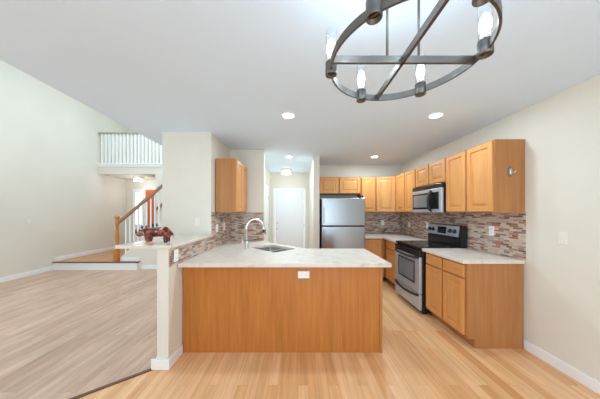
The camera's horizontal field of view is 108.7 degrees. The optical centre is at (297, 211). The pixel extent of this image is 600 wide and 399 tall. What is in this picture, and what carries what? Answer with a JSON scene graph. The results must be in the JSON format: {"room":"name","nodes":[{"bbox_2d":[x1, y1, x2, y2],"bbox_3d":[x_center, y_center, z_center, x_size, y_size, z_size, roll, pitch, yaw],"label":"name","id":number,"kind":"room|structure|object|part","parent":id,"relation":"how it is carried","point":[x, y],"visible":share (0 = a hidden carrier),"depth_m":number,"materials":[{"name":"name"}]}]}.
{"room":"kitchen","nodes":[
{"label":"kitchen","id":0,"kind":"room"},
{"bbox_2d":[0,60,126,277],"bbox_3d":[-6.110,-1.165,3.050,0.120,5.200,9.300,0,0,0],"label":"wall","id":1,"kind":"structure","parent":0,"point":[50,140],"depth_m":5.21,"materials":[{"name":"beige paint"}]},
{"bbox_2d":[0,266,52,282],"bbox_3d":[-6.042,1.387,1.850,0.016,0.095,6.900,0,0,0],"label":"baseboard","id":2,"kind":"structure","parent":1,"relation":"attached to","point":[12,277],"depth_m":4.76,"materials":[{"name":"white paint"}]},
{"bbox_2d":[55,247,114,261],"bbox_3d":[-6.042,1.188,6.473,0.016,0.095,2.255,0,0,0],"label":"baseboard","id":3,"kind":"structure","parent":1,"relation":"attached to","point":[110,248],"depth_m":6.03,"materials":[{"name":"white paint"}]},
{"bbox_2d":[52,262,139,262],"bbox_3d":[-4.992,1.244,5.315,2.115,0.026,0.060,0,0,0],"label":"trim","id":4,"kind":"structure","parent":1,"relation":"attached to","point":[52,262],"depth_m":5.28,"materials":[{"name":"brown wood"}]},
{"bbox_2d":[97,163,161,166],"bbox_3d":[-3.995,-1.415,6.530,4.110,0.100,0.140,0,0,0],"label":"trim","id":5,"kind":"structure","parent":1,"relation":"attached to","point":[98,164],"depth_m":6.47,"materials":[{"name":"white paint"}]},
{"bbox_2d":[99,132,161,162],"bbox_3d":[-4.065,-1.942,6.540,3.930,0.955,0.080,0,0,0],"label":"loft railing","id":6,"kind":"object","parent":5,"relation":"on","point":[107,134],"visible":0.38,"depth_m":6.52,"materials":[{"name":"beige wood"}]},
{"bbox_3d":[-4.065,-2.393,6.540,3.930,0.055,0.080,0,0,0],"label":"handrail","id":7,"kind":"part","parent":6,"relation":"part of","materials":[{"name":"beige wood"}]},
{"bbox_2d":[56,249,139,261],"bbox_3d":[-3.975,1.335,6.460,4.150,0.200,2.280,0,0,0],"label":"floor","id":8,"kind":"structure","parent":0,"point":[107,256],"depth_m":5.71,"materials":[{"name":"brown wood"}]},
{"bbox_2d":[113,184,161,261],"bbox_3d":[-3.445,-0.192,5.405,2.326,2.849,0.126,0,0,0],"label":"stair railing","id":9,"kind":"object","parent":8,"relation":"on","point":[116,253],"visible":0.51,"depth_m":5.42,"materials":[{"name":"brown wood"}]},
{"bbox_3d":[-4.550,0.654,5.405,0.116,1.158,0.126,0,0,0],"label":"newel post","id":10,"kind":"part","parent":9,"relation":"part of","materials":[{"name":"brown wood"}]},
{"bbox_3d":[-3.410,-0.662,5.410,2.255,1.907,0.060,0,0,0],"label":"handrail","id":11,"kind":"part","parent":9,"relation":"part of","materials":[{"name":"brown wood"}]},
{"bbox_2d":[98,167,161,179],"bbox_3d":[-3.995,-1.285,7.050,4.110,0.280,1.100,0,0,0],"label":"ceiling","id":12,"kind":"structure","parent":0,"point":[127,173],"depth_m":6.50,"materials":[{"name":"beige paint"}]},
{"bbox_2d":[133,176,144,181],"bbox_3d":[-5.260,-1.083,7.100,0.340,0.125,0.340,0,0,0],"label":"flush light","id":13,"kind":"object","parent":12,"relation":"attached to","point":[134,177],"visible":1,"depth_m":7.02,"materials":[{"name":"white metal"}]},
{"bbox_2d":[120,223,161,264],"bbox_3d":[-3.330,0.340,5.440,2.260,2.190,0.080,0,0,0],"label":"wall","id":14,"kind":"structure","parent":0,"point":[147,256],"depth_m":5.40,"materials":[{"name":"beige paint"}]},
{"bbox_2d":[53,262,140,269],"bbox_3d":[-4.997,1.347,5.353,2.105,0.175,0.095,0,0,0],"label":"trim","id":15,"kind":"structure","parent":14,"relation":"attached to","point":[56,266],"depth_m":5.30,"materials":[{"name":"white paint"}]},
{"bbox_2d":[122,257,139,260],"bbox_3d":[-4.190,1.186,5.393,0.460,0.090,0.015,0,0,0],"label":"baseboard","id":16,"kind":"structure","parent":14,"relation":"attached to","point":[123,258],"depth_m":5.38,"materials":[{"name":"white paint"}]},
{"bbox_2d":[141,265,156,268],"bbox_3d":[-2.900,1.387,5.393,2.080,0.095,0.015,0,0,0],"label":"baseboard","id":17,"kind":"structure","parent":14,"relation":"attached to","point":[142,266],"depth_m":5.38,"materials":[{"name":"white paint"}]},
{"bbox_2d":[127,127,159,242],"bbox_3d":[-3.935,-1.165,7.660,4.230,5.200,0.120,0,0,0],"label":"wall","id":18,"kind":"structure","parent":0,"point":[131,184],"depth_m":7.60,"materials":[{"name":"beige paint"}]},
{"bbox_2d":[133,189,142,241],"bbox_3d":[-5.641,0.210,7.625,0.378,2.050,0.070,0,0,0],"label":"window","id":19,"kind":"structure","parent":18,"relation":"in","point":[137,193],"depth_m":7.61,"materials":[{"name":"white glass"}]},
{"bbox_3d":[-5.630,-0.125,7.628,0.260,1.120,0.007,0,0,0],"label":"pane","id":20,"kind":"part","parent":19,"relation":"part of","materials":[{"name":"white glass"}]},
{"bbox_2d":[143,188,154,227],"bbox_3d":[-4.975,0.190,7.591,0.950,2.090,0.018,0,0,0],"label":"trim","id":21,"kind":"structure","parent":18,"relation":"attached to","point":[143,188],"depth_m":7.58,"materials":[{"name":"white paint"}]},
{"bbox_2d":[145,190,153,227],"bbox_3d":[-4.975,0.220,7.574,0.820,2.020,0.112,0,0,0],"label":"door","id":22,"kind":"structure","parent":18,"relation":"in","point":[147,192],"depth_m":7.59,"materials":[{"name":"orange wood"}]},
{"bbox_2d":[155,174,161,222],"bbox_3d":[-3.050,0.145,6.450,2.400,2.580,0.100,0,0,0],"label":"wall","id":23,"kind":"structure","parent":0,"point":[158,177],"depth_m":6.40,"materials":[{"name":"beige paint"}]},
{"bbox_2d":[157,249,210,358],"bbox_3d":[-1.238,0.885,2.447,0.105,1.100,0.965,0,0,0],"label":"wall","id":24,"kind":"structure","parent":0,"point":[169,279],"depth_m":1.97,"materials":[{"name":"beige paint"}]},
{"bbox_2d":[115,234,212,248],"bbox_3d":[-1.407,0.319,2.436,0.505,0.031,0.982,0,0,0],"label":"bar ledge","id":25,"kind":"object","parent":24,"relation":"on","point":[179,239],"visible":0.96,"depth_m":2.14,"materials":[{"name":"stone"}]},
{"bbox_2d":[135,225,173,242],"bbox_3d":[-1.388,0.211,2.084,0.379,0.165,0.120,0,0,0],"label":"figurine","id":26,"kind":"object","parent":25,"relation":"on","point":[165,232],"visible":1,"depth_m":2.04,"materials":[{"name":"red ceramic"}]},
{"bbox_2d":[151,344,182,369],"bbox_3d":[-1.252,1.387,2.439,0.166,0.095,0.981,0,0,0],"label":"baseboard","id":27,"kind":"structure","parent":24,"relation":"attached to","point":[156,364],"depth_m":1.95,"materials":[{"name":"white paint"}]},
{"bbox_2d":[169,237,211,266],"bbox_3d":[-1.180,0.419,2.455,0.010,0.165,0.950,0,0,0],"label":"tiled wall","id":28,"kind":"structure","parent":24,"relation":"attached to","point":[186,251],"depth_m":2.34,"materials":[{"name":"tile"}]},
{"bbox_2d":[174,249,177,261],"bbox_3d":[-1.170,0.420,2.068,0.009,0.116,0.072,0,0,0],"label":"outlet","id":29,"kind":"object","parent":28,"relation":"attached to","point":[175,251],"visible":1,"depth_m":2.06,"materials":[{"name":"white plastic"}]},
{"bbox_2d":[162,132,229,246],"bbox_3d":[-1.518,0.175,3.408,0.665,2.520,0.955,0,0,0],"label":"wall pillar","id":30,"kind":"structure","parent":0,"point":[188,158],"depth_m":2.93,"materials":[{"name":"beige paint"}]},
{"bbox_2d":[195,218,199,225],"bbox_3d":[-1.365,0.135,2.925,0.072,0.116,0.010,0,0,0],"label":"light switch","id":31,"kind":"object","parent":30,"relation":"attached to","point":[197,220],"visible":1,"depth_m":2.92,"materials":[{"name":"beige plastic"}]},
{"bbox_2d":[211,212,230,248],"bbox_3d":[-1.180,0.254,3.348,0.010,0.497,0.835,0,0,0],"label":"tiled wall","id":32,"kind":"structure","parent":30,"relation":"attached to","point":[220,237],"depth_m":3.26,"materials":[{"name":"tile"}]},
{"bbox_2d":[216,158,246,211],"bbox_3d":[-1.018,-0.378,3.370,0.305,0.770,0.640,0,0,0],"label":"upper cabinet","id":33,"kind":"object","parent":30,"relation":"attached to","point":[231,174],"visible":1,"depth_m":3.05,"materials":[{"name":"brown wood"}]},
{"bbox_3d":[-0.875,-0.378,3.212,0.020,0.746,0.285,0,0,0],"label":"door","id":34,"kind":"part","parent":33,"relation":"part of","materials":[{"name":"brown wood"}]},
{"bbox_3d":[-0.875,-0.378,3.522,0.020,0.746,0.295,0,0,0],"label":"door","id":35,"kind":"part","parent":33,"relation":"part of","materials":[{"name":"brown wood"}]},
{"bbox_2d":[230,150,264,240],"bbox_3d":[-0.890,0.175,3.825,0.589,2.520,0.120,0,0,0],"label":"wall","id":36,"kind":"structure","parent":0,"point":[254,160],"depth_m":3.77,"materials":[{"name":"beige paint"}]},
{"bbox_2d":[231,212,263,240],"bbox_3d":[-0.887,0.254,3.760,0.575,0.497,0.010,0,0,0],"label":"tiled wall","id":37,"kind":"structure","parent":36,"relation":"attached to","point":[239,220],"depth_m":3.75,"materials":[{"name":"tile"}]},
{"bbox_2d":[265,167,269,242],"bbox_3d":[-0.838,0.175,4.968,0.125,2.520,2.165,0,0,0],"label":"wall","id":38,"kind":"structure","parent":0,"point":[267,173],"depth_m":5.85,"materials":[{"name":"beige paint"}]},
{"bbox_2d":[265,187,268,241],"bbox_3d":[-0.762,0.415,5.110,0.025,2.020,0.780,0,0,0],"label":"door","id":39,"kind":"structure","parent":38,"relation":"in","point":[266,188],"depth_m":5.20,"materials":[{"name":"white paint"}]},
{"bbox_2d":[265,184,268,241],"bbox_3d":[-0.766,0.388,5.110,0.018,2.095,0.910,0,0,0],"label":"trim","id":40,"kind":"structure","parent":38,"relation":"attached to","point":[267,186],"depth_m":5.52,"materials":[{"name":"white paint"}]},
{"bbox_2d":[270,173,308,248],"bbox_3d":[-0.265,0.175,6.110,1.370,2.520,0.120,0,0,0],"label":"wall","id":41,"kind":"structure","parent":0,"point":[277,180],"depth_m":6.05,"materials":[{"name":"beige paint"}]},
{"bbox_2d":[275,191,303,247],"bbox_3d":[-0.232,0.412,6.024,0.807,2.025,0.112,0,0,0],"label":"door","id":42,"kind":"structure","parent":41,"relation":"in","point":[289,205],"depth_m":6.04,"materials":[{"name":"white paint"}]},
{"bbox_2d":[273,188,305,247],"bbox_3d":[-0.235,0.385,6.041,0.930,2.100,0.018,0,0,0],"label":"trim","id":43,"kind":"structure","parent":41,"relation":"attached to","point":[274,189],"depth_m":6.03,"materials":[{"name":"white paint"}]},
{"bbox_2d":[0,0,599,172],"bbox_3d":[0.053,-1.235,2.275,4.853,0.300,7.750,0,0,0],"label":"ceiling","id":44,"kind":"structure","parent":0,"point":[229,70],"depth_m":1.59,"materials":[{"name":"paint"}]},
{"bbox_2d":[280,168,291,174],"bbox_3d":[-0.300,-1.022,5.500,0.300,0.125,0.300,0,0,0],"label":"flush light","id":45,"kind":"object","parent":44,"relation":"attached to","point":[284,169],"visible":1,"depth_m":5.43,"materials":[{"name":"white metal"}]},
{"bbox_2d":[280,112,295,118],"bbox_3d":[-0.110,-1.082,2.420,0.176,0.006,0.176,0,0,0],"label":"recessed light","id":46,"kind":"object","parent":44,"relation":"in","point":[286,115],"visible":1,"depth_m":2.41,"materials":[{"name":"white paint"}]},
{"bbox_2d":[325,0,501,102],"bbox_3d":[0.415,-0.831,0.850,0.599,0.508,0.584,0,0,0],"label":"chandelier","id":47,"kind":"object","parent":44,"relation":"hanging from","point":[373,14],"visible":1,"depth_m":0.84,"materials":[{"name":"grey metal"}]},
{"bbox_3d":[0.140,-0.697,0.908,0.039,0.072,0.039,0,0,0],"label":"bulb","id":48,"kind":"part","parent":47,"relation":"part of","materials":[{"name":"white glass"}]},
{"bbox_3d":[0.328,-0.697,1.117,0.039,0.072,0.039,0,0,0],"label":"bulb","id":49,"kind":"part","parent":47,"relation":"part of","materials":[{"name":"white glass"}]},
{"bbox_3d":[0.352,-0.839,0.850,0.010,0.452,0.009,0,0,0],"label":"rod","id":50,"kind":"part","parent":47,"relation":"part of","materials":[{"name":"grey metal"}]},
{"bbox_3d":[0.477,-0.839,0.850,0.010,0.452,0.009,0,0,0],"label":"rod","id":51,"kind":"part","parent":47,"relation":"part of","materials":[{"name":"grey metal"}]},
{"bbox_2d":[417,76,422,82],"bbox_3d":[0.603,-0.644,1.059,0.026,0.034,0.026,0,0,0],"label":"bulb","id":52,"kind":"object","parent":47,"relation":"attached to","point":[420,78],"depth_m":1.05,"materials":[{"name":"white glass"}]},
{"bbox_3d":[0.603,-0.697,1.059,0.039,0.072,0.039,0,0,0],"label":"bulb","id":53,"kind":"part","parent":47,"relation":"part of","materials":[{"name":"white glass"}]},
{"bbox_2d":[481,29,489,38],"bbox_3d":[0.690,-0.644,0.792,0.026,0.034,0.026,0,0,0],"label":"bulb","id":54,"kind":"object","parent":47,"relation":"attached to","point":[485,33],"depth_m":0.78,"materials":[{"name":"white glass"}]},
{"bbox_3d":[0.690,-0.697,0.792,0.039,0.072,0.039,0,0,0],"label":"bulb","id":55,"kind":"part","parent":47,"relation":"part of","materials":[{"name":"white glass"}]},
{"bbox_2d":[427,112,444,118],"bbox_3d":[1.550,-1.082,2.420,0.176,0.006,0.176,0,0,0],"label":"recessed light","id":56,"kind":"object","parent":44,"relation":"in","point":[436,115],"visible":1,"depth_m":2.41,"materials":[{"name":"white paint"}]},
{"bbox_2d":[0,269,599,398],"bbox_3d":[-1.835,1.485,2.275,8.630,0.100,7.750,0,0,0],"label":"floor","id":57,"kind":"structure","parent":0,"point":[420,357],"depth_m":2.06,"materials":[{"name":"brown wood"}]},
{"bbox_2d":[69,368,151,398],"bbox_3d":[-3.477,1.432,0.240,5.567,0.008,0.034,0,0,-39],"label":"trim","id":58,"kind":"structure","parent":57,"relation":"on","point":[147,370],"depth_m":1.78,"materials":[{"name":"brown wood"}]},
{"bbox_2d":[183,267,381,352],"bbox_3d":[-0.157,0.990,2.969,2.033,0.890,1.563,0,0,0],"label":"base cabinet","id":59,"kind":"object","parent":57,"relation":"on","point":[226,309],"visible":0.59,"depth_m":2.19,"materials":[{"name":"brown wood"}]},
{"bbox_2d":[178,241,391,266],"bbox_3d":[-0.130,0.522,2.927,2.089,0.039,1.654,0,0,0],"label":"countertop","id":60,"kind":"structure","parent":59,"relation":"on","point":[231,253],"depth_m":2.38,"materials":[{"name":"beige stone"}]},
{"bbox_2d":[241,218,265,248],"bbox_3d":[-0.603,0.293,2.952,0.336,0.420,0.056,0,0,-13],"label":"faucet","id":61,"kind":"object","parent":60,"relation":"on","point":[252,219],"visible":0.97,"depth_m":2.92,"materials":[{"name":"silver metal"}]},
{"bbox_2d":[259,247,286,251],"bbox_3d":[-0.355,0.642,3.010,0.600,0.196,0.414,0,0,45],"label":"sink","id":62,"kind":"object","parent":60,"relation":"in","point":[271,249],"visible":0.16,"depth_m":3.25,"materials":[{"name":"silver metal"}]},
{"bbox_3d":[-0.460,0.642,3.115,0.270,0.190,0.380,0,0,45],"label":"bowl","id":63,"kind":"part","parent":62,"relation":"part of","materials":[{"name":"silver metal"}]},
{"bbox_2d":[298,271,308,277],"bbox_3d":[0.058,0.640,2.190,0.116,0.072,0.009,0,0,0],"label":"outlet","id":64,"kind":"object","parent":59,"relation":"attached to","point":[301,274],"visible":1,"depth_m":2.19,"materials":[{"name":"white plastic"}]},
{"bbox_3d":[0.848,0.990,2.543,0.025,0.890,0.713,0,0,0],"label":"panel","id":65,"kind":"part","parent":59,"relation":"part of","materials":[{"name":"brown wood"}]},
{"bbox_2d":[319,195,364,248],"bbox_3d":[0.870,0.557,4.508,0.830,1.755,0.885,0,0,0],"label":"refrigerator","id":66,"kind":"object","parent":57,"relation":"on","point":[341,220],"visible":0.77,"depth_m":4.10,"materials":[{"name":"silver metal"}]},
{"bbox_3d":[0.870,0.811,4.133,0.830,1.067,0.065,0,0,0],"label":"fridge door","id":67,"kind":"part","parent":66,"relation":"part of","materials":[{"name":"silver metal"}]},
{"bbox_3d":[0.870,-0.004,4.133,0.830,0.532,0.065,0,0,0],"label":"freezer door","id":68,"kind":"part","parent":66,"relation":"part of","materials":[{"name":"silver metal"}]},
{"bbox_2d":[365,239,384,280],"bbox_3d":[1.544,0.990,4.690,0.468,0.890,0.600,0,0,0],"label":"base cabinet","id":69,"kind":"object","parent":57,"relation":"on","point":[375,246],"visible":0.31,"depth_m":4.39,"materials":[{"name":"brown wood"}]},
{"bbox_3d":[1.525,0.938,4.400,0.370,0.745,0.020,0,0,0],"label":"door","id":70,"kind":"part","parent":69,"relation":"part of","materials":[{"name":"brown wood"}]},
{"bbox_2d":[385,240,395,286],"bbox_3d":[2.064,0.990,4.082,0.608,0.890,0.635,0,0,0],"label":"base cabinet","id":71,"kind":"object","parent":57,"relation":"on","point":[389,245],"visible":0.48,"depth_m":4.09,"materials":[{"name":"brown wood"}]},
{"bbox_3d":[1.770,0.632,4.045,0.020,0.135,0.490,0,0,0],"label":"drawer","id":72,"kind":"part","parent":71,"relation":"part of","materials":[{"name":"brown wood"}]},
{"bbox_3d":[1.770,1.015,4.045,0.020,0.590,0.490,0,0,0],"label":"door","id":73,"kind":"part","parent":71,"relation":"part of","materials":[{"name":"brown wood"}]},
{"bbox_2d":[365,234,426,242],"bbox_3d":[1.835,0.522,4.377,1.069,0.039,1.224,0,0,0],"label":"countertop","id":74,"kind":"structure","parent":71,"relation":"on","point":[391,237],"depth_m":4.37,"materials":[{"name":"beige stone"}]},
{"bbox_2d":[395,223,466,313],"bbox_3d":[1.992,0.812,3.374,0.727,1.245,0.762,0,0,0],"label":"stove","id":75,"kind":"object","parent":57,"relation":"on","point":[410,260],"visible":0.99,"depth_m":3.22,"materials":[{"name":"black metal"}]},
{"bbox_3d":[1.680,1.188,3.374,0.061,0.060,0.711,0,0,0],"label":"handle","id":76,"kind":"part","parent":75,"relation":"part of","materials":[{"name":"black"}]},
{"bbox_3d":[1.669,0.646,3.374,0.080,0.042,0.716,0,0,0],"label":"handle","id":77,"kind":"part","parent":75,"relation":"part of","materials":[{"name":"silver metal"}]},
{"bbox_3d":[1.714,1.270,3.374,0.038,0.220,0.750,0,0,0],"label":"storage drawer","id":78,"kind":"part","parent":75,"relation":"part of","materials":[{"name":"silver metal"}]},
{"bbox_3d":[1.714,0.892,3.374,0.038,0.515,0.750,0,0,0],"label":"oven door","id":79,"kind":"part","parent":75,"relation":"part of","materials":[{"name":"silver metal"}]},
{"bbox_3d":[1.713,0.588,3.374,0.040,0.090,0.750,0,0,0],"label":"rail","id":80,"kind":"part","parent":75,"relation":"part of","materials":[{"name":"metal"}]},
{"bbox_3d":[1.992,0.495,3.374,0.513,0.003,0.722,0,0,0],"label":"glass","id":81,"kind":"part","parent":75,"relation":"part of","materials":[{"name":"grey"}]},
{"bbox_2d":[396,241,459,249],"bbox_3d":[1.986,0.513,3.374,0.563,0.032,0.762,0,0,0],"label":"cooktop","id":82,"kind":"object","parent":75,"relation":"in","point":[413,245],"depth_m":3.27,"materials":[{"name":"black glass"}]},
{"bbox_3d":[2.271,0.280,3.390,0.030,0.160,0.705,0,0,0],"label":"control panel","id":83,"kind":"part","parent":75,"relation":"part of","materials":[{"name":"silver metal"}]},
{"bbox_2d":[426,252,522,348],"bbox_3d":[2.064,0.990,2.623,0.608,0.890,0.725,0,0,0],"label":"base cabinet","id":84,"kind":"object","parent":57,"relation":"on","point":[482,304],"visible":0.97,"depth_m":2.26,"materials":[{"name":"brown wood"}]},
{"bbox_3d":[1.770,0.632,2.806,0.020,0.135,0.318,0,0,0],"label":"drawer","id":85,"kind":"part","parent":84,"relation":"part of","materials":[{"name":"brown wood"}]},
{"bbox_3d":[1.770,1.015,2.806,0.020,0.590,0.318,0,0,0],"label":"door","id":86,"kind":"part","parent":84,"relation":"part of","materials":[{"name":"brown wood"}]},
{"bbox_3d":[1.770,0.632,2.455,0.020,0.135,0.320,0,0,0],"label":"drawer","id":87,"kind":"part","parent":84,"relation":"part of","materials":[{"name":"brown wood"}]},
{"bbox_3d":[1.770,1.015,2.455,0.020,0.590,0.320,0,0,0],"label":"door","id":88,"kind":"part","parent":84,"relation":"part of","materials":[{"name":"brown wood"}]},
{"bbox_2d":[422,248,524,263],"bbox_3d":[2.045,0.522,2.612,0.649,0.039,0.745,0,0,0],"label":"countertop","id":89,"kind":"structure","parent":84,"relation":"on","point":[461,255],"depth_m":2.43,"materials":[{"name":"beige stone"}]},
{"bbox_2d":[309,156,318,248],"bbox_3d":[0.360,0.175,5.125,0.120,2.520,1.850,0,0,0],"label":"wall","id":90,"kind":"structure","parent":0,"point":[314,169],"depth_m":4.20,"materials":[{"name":"beige paint"}]},
{"bbox_2d":[319,165,399,199],"bbox_3d":[1.400,0.175,5.060,1.960,2.520,0.120,0,0,0],"label":"wall","id":91,"kind":"structure","parent":0,"point":[324,170],"depth_m":5.00,"materials":[{"name":"beige paint"}]},
{"bbox_2d":[319,177,360,194],"bbox_3d":[0.904,-0.579,4.833,0.928,0.368,0.327,0,0,0],"label":"upper cabinet","id":92,"kind":"object","parent":91,"relation":"attached to","point":[327,185],"visible":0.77,"depth_m":4.67,"materials":[{"name":"brown wood"}]},
{"bbox_3d":[0.675,-0.579,4.680,0.410,0.344,0.020,0,0,0],"label":"door","id":93,"kind":"part","parent":92,"relation":"part of","materials":[{"name":"brown wood"}]},
{"bbox_3d":[1.131,-0.579,4.680,0.442,0.344,0.020,0,0,0],"label":"door","id":94,"kind":"part","parent":92,"relation":"part of","materials":[{"name":"brown wood"}]},
{"bbox_2d":[357,177,375,211],"bbox_3d":[1.535,-0.378,4.833,0.326,0.770,0.327,0,0,0],"label":"upper cabinet","id":95,"kind":"object","parent":91,"relation":"attached to","point":[368,184],"visible":0.77,"depth_m":4.67,"materials":[{"name":"brown wood"}]},
{"bbox_3d":[1.535,-0.378,4.680,0.290,0.746,0.020,0,0,0],"label":"door","id":96,"kind":"part","parent":95,"relation":"part of","materials":[{"name":"brown wood"}]},
{"bbox_2d":[364,212,399,233],"bbox_3d":[1.785,0.254,4.995,1.170,0.497,0.010,0,0,0],"label":"tiled wall","id":97,"kind":"structure","parent":91,"relation":"attached to","point":[373,225],"depth_m":4.99,"materials":[{"name":"tile"}]},
{"bbox_2d":[376,176,395,211],"bbox_3d":[2.039,-0.378,4.753,0.674,0.770,0.488,0,0,0],"label":"upper cabinet","id":98,"kind":"object","parent":91,"relation":"attached to","point":[386,185],"visible":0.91,"depth_m":4.59,"materials":[{"name":"brown wood"}]},
{"bbox_2d":[400,75,599,381],"bbox_3d":[2.440,0.175,1.760,0.120,2.520,6.720,0,0,0],"label":"wall","id":99,"kind":"structure","parent":0,"point":[560,132],"depth_m":1.96,"materials":[{"name":"beige paint"}]},
{"bbox_2d":[396,169,415,211],"bbox_3d":[2.211,-0.378,4.136,0.332,0.770,0.758,0,0,0],"label":"upper cabinet","id":100,"kind":"object","parent":99,"relation":"attached to","point":[405,182],"visible":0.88,"depth_m":4.09,"materials":[{"name":"brown wood"}]},
{"bbox_3d":[2.055,-0.378,4.325,0.020,0.746,0.350,0,0,0],"label":"door","id":101,"kind":"part","parent":100,"relation":"part of","materials":[{"name":"brown wood"}]},
{"bbox_3d":[2.055,-0.378,3.947,0.020,0.746,0.350,0,0,0],"label":"door","id":102,"kind":"part","parent":100,"relation":"part of","materials":[{"name":"brown wood"}]},
{"bbox_2d":[416,157,446,187],"bbox_3d":[2.211,-0.591,3.373,0.332,0.345,0.765,0,0,0],"label":"upper cabinet","id":103,"kind":"object","parent":99,"relation":"attached to","point":[434,172],"visible":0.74,"depth_m":3.29,"materials":[{"name":"brown wood"}]},
{"bbox_3d":[2.055,-0.591,3.561,0.020,0.321,0.352,0,0,0],"label":"door","id":104,"kind":"part","parent":103,"relation":"part of","materials":[{"name":"brown wood"}]},
{"bbox_2d":[412,183,446,212],"bbox_3d":[2.151,-0.202,3.373,0.454,0.418,0.757,0,0,0],"label":"microwave","id":105,"kind":"object","parent":103,"relation":"attached to","point":[429,198],"visible":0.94,"depth_m":3.21,"materials":[{"name":"silver metal"}]},
{"bbox_3d":[1.965,-0.163,3.217,0.082,0.324,0.034,0,0,0],"label":"handle","id":106,"kind":"part","parent":105,"relation":"part of","materials":[{"name":"black plastic"}]},
{"bbox_3d":[2.055,-0.591,3.183,0.020,0.321,0.349,0,0,0],"label":"door","id":107,"kind":"part","parent":103,"relation":"part of","materials":[{"name":"brown wood"}]},
{"bbox_2d":[400,212,525,259],"bbox_3d":[2.375,0.254,3.623,0.010,0.497,2.755,0,0,0],"label":"tiled wall","id":108,"kind":"structure","parent":99,"relation":"attached to","point":[509,238],"depth_m":2.73,"materials":[{"name":"tile"}]},
{"bbox_2d":[489,226,493,235],"bbox_3d":[2.365,0.230,2.630,0.009,0.116,0.072,0,0,0],"label":"outlet","id":109,"kind":"object","parent":108,"relation":"attached to","point":[491,228],"visible":1,"depth_m":2.62,"materials":[{"name":"white plastic"}]},
{"bbox_2d":[446,139,524,212],"bbox_3d":[2.211,-0.378,2.621,0.332,0.770,0.738,0,0,0],"label":"upper cabinet","id":110,"kind":"object","parent":99,"relation":"attached to","point":[478,180],"visible":1,"depth_m":2.31,"materials":[{"name":"brown wood"}]},
{"bbox_3d":[2.055,-0.378,2.806,0.020,0.746,0.336,0,0,0],"label":"door","id":111,"kind":"part","parent":110,"relation":"part of","materials":[{"name":"brown wood"}]},
{"bbox_3d":[2.055,-0.378,2.438,0.020,0.746,0.340,0,0,0],"label":"door","id":112,"kind":"part","parent":110,"relation":"part of","materials":[{"name":"brown wood"}]},
{"bbox_2d":[507,166,516,176],"bbox_3d":[2.231,-0.425,2.245,0.073,0.110,0.025,0,0,23],"label":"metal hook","id":113,"kind":"object","parent":110,"relation":"attached to","point":[510,170],"visible":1,"depth_m":2.25,"materials":[{"name":"silver metal"}]},
{"bbox_2d":[524,340,599,394],"bbox_3d":[2.372,1.387,0.328,0.016,0.095,3.855,0,0,0],"label":"baseboard","id":114,"kind":"structure","parent":99,"relation":"attached to","point":[589,382],"depth_m":1.91,"materials":[{"name":"white paint"}]},
{"bbox_2d":[558,231,567,244],"bbox_3d":[2.375,0.235,1.930,0.010,0.116,0.072,0,0,0],"label":"light switch","id":115,"kind":"object","parent":99,"relation":"attached to","point":[562,236],"visible":1,"depth_m":1.92,"materials":[{"name":"beige plastic"}]}
]}

